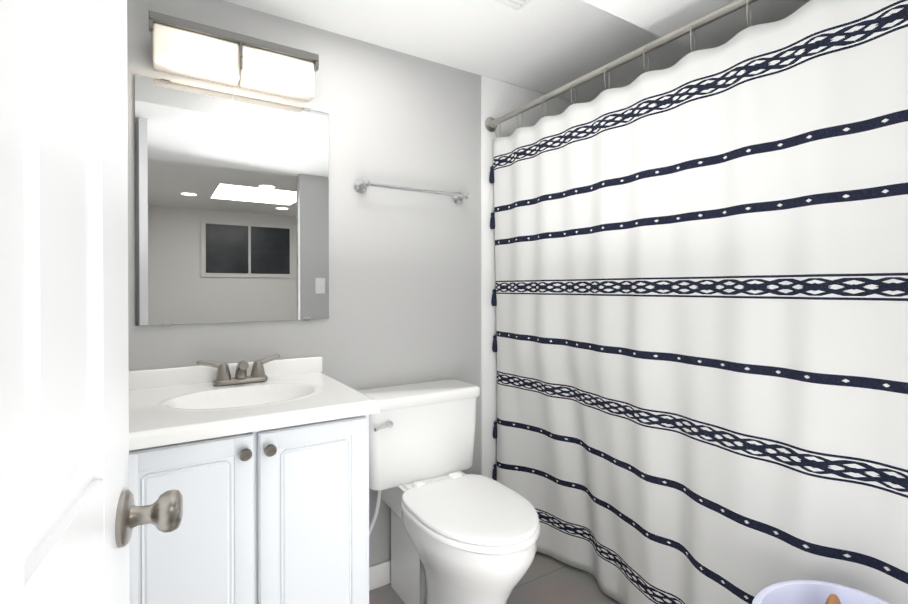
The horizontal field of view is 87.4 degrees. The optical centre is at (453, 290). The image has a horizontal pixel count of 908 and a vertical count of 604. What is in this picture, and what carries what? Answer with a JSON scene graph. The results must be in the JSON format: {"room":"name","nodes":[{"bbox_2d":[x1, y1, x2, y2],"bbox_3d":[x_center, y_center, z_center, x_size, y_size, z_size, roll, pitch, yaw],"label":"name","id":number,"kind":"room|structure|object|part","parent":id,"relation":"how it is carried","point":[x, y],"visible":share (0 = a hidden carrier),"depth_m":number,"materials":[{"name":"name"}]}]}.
{"room":"bathroom","nodes":[
{"label":"bathroom","id":0,"kind":"room"},
{"bbox_2d":[127,0,480,565],"bbox_3d":[-0.175,0.101,2.011,2.425,2.130,0.100,0,0,-32],"label":"wall","id":1,"kind":"structure","parent":0,"point":[404,287],"depth_m":1.87,"materials":[{"name":"grey paint"}]},
{"bbox_2d":[135,75,328,325],"bbox_3d":[-0.716,-0.275,1.602,0.595,0.768,0.008,0,0,-32],"label":"mirror","id":2,"kind":"object","parent":1,"relation":"attached to","point":[231,207],"visible":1,"depth_m":1.58,"materials":[{"name":"clear glass"}]},
{"bbox_2d":[149,10,318,101],"bbox_3d":[-0.700,-0.738,1.545,0.491,0.143,0.117,0,0,-32],"label":"sconce","id":3,"kind":"object","parent":1,"relation":"attached to","point":[186,48],"visible":1,"depth_m":1.49,"materials":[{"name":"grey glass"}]},
{"bbox_2d":[369,559,390,590],"bbox_3d":[-0.480,1.122,1.758,1.432,0.090,0.013,0,0,-32],"label":"baseboard","id":4,"kind":"structure","parent":1,"relation":"attached to","point":[379,574],"depth_m":1.87,"materials":[{"name":"white wood"}]},
{"bbox_2d":[354,180,468,203],"bbox_3d":[-0.152,-0.401,1.916,0.497,0.052,0.077,0,0,-32],"label":"towel rail","id":5,"kind":"object","parent":1,"relation":"attached to","point":[360,186],"visible":1,"depth_m":1.86,"materials":[{"name":"silver metal"}]},
{"bbox_2d":[481,76,574,478],"bbox_3d":[0.459,0.100,2.348,0.793,2.128,0.006,0,0,-32],"label":"wall","id":6,"kind":"structure","parent":1,"relation":"attached to","point":[499,98],"depth_m":2.16,"materials":[{"name":"white paint"}]},
{"bbox_2d":[485,0,907,603],"bbox_3d":[0.704,0.184,1.464,0.235,1.930,1.752,0,0,-32],"label":"shower curtain","id":7,"kind":"object","parent":6,"relation":"hanging from","point":[701,304],"visible":0.94,"depth_m":1.29,"materials":[{"name":"white fabric"}]},
{"bbox_3d":[0.633,-0.725,1.413,0.066,0.111,1.752,0,0,-32],"label":"rod","id":8,"kind":"part","parent":7,"relation":"part of","materials":[{"name":"silver metal"}]},
{"bbox_2d":[223,0,692,102],"bbox_3d":[1.130,-0.976,-0.069,2.425,0.050,5.000,0,0,-32],"label":"ceiling","id":9,"kind":"structure","parent":0,"point":[544,46],"depth_m":1.79,"materials":[{"name":"white paint"}]},
{"bbox_2d":[493,0,530,9],"bbox_3d":[0.187,-0.951,1.477,0.200,0.020,0.200,0,0,-32],"label":"ceiling vent","id":10,"kind":"object","parent":9,"relation":"in","point":[517,4],"visible":0.91,"depth_m":1.56,"materials":[{"name":"white"}]},
{"bbox_2d":[369,552,619,603],"bbox_3d":[1.130,1.204,-0.055,2.425,0.050,5.000,0,0,-32],"label":"floor","id":11,"kind":"structure","parent":0,"point":[546,579],"depth_m":1.86,"materials":[{"name":"tile"}]},
{"bbox_2d":[129,354,379,603],"bbox_3d":[-0.604,0.693,1.356,0.617,0.954,0.551,0,0,-32],"label":"vanity cabinet","id":12,"kind":"object","parent":11,"relation":"on","point":[261,466],"visible":0.96,"depth_m":1.18,"materials":[{"name":"painted wood"},{"name":"brushed nickel"}]},
{"bbox_2d":[129,356,379,450],"bbox_3d":[-0.607,0.323,1.358,0.617,0.160,0.541,0,0,-32],"label":"countertop","id":13,"kind":"structure","parent":12,"relation":"on","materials":[{"name":"white stone"}]},
{"bbox_2d":[196,354,280,385],"bbox_3d":[-0.673,0.256,1.510,0.252,0.082,0.098,0,0,-32],"label":"faucet","id":14,"kind":"object","parent":13,"relation":"on","point":[257,377],"depth_m":1.50,"materials":[{"name":"silver metal"}]},
{"bbox_2d":[357,379,539,603],"bbox_3d":[-0.011,0.807,1.632,0.480,0.852,0.720,0,0,-32],"label":"toilet","id":15,"kind":"object","parent":11,"relation":"on","point":[458,536],"visible":0.85,"depth_m":1.66,"materials":[{"name":"white ceramic"}]},
{"bbox_2d":[752,580,890,603],"bbox_3d":[0.702,0.879,0.861,0.330,0.588,0.268,0,0,-32],"label":"waste bin","id":16,"kind":"object","parent":11,"relation":"on","point":[803,592],"visible":1,"depth_m":0.98,"materials":[{"name":"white plastic"}]},
{"bbox_3d":[0.708,0.865,0.885,0.117,0.560,0.056,0,0,-32],"label":"brush handle","id":17,"kind":"part","parent":16,"relation":"part of","materials":[{"name":"brown wood"}]},
{"bbox_2d":[582,0,809,50],"bbox_3d":[0.556,-0.892,0.844,2.225,0.130,1.075,0,0,-32],"label":"ceiling","id":18,"kind":"structure","parent":0,"point":[661,18],"depth_m":1.44,"materials":[{"name":"white paint"}]},
{"bbox_3d":[-0.135,0.179,-0.125,0.016,2.000,0.160,0,0,-32],"label":"door frame","id":19,"kind":"structure","parent":0,"visible":0},
{"bbox_2d":[0,0,182,603],"bbox_3d":[-0.277,0.156,0.254,0.162,2.018,0.739,0,0,-24],"label":"door","id":20,"kind":"structure","parent":19,"relation":"attached to","point":[72,515],"depth_m":0.40,"materials":[{"name":"white wood"}]}
]}

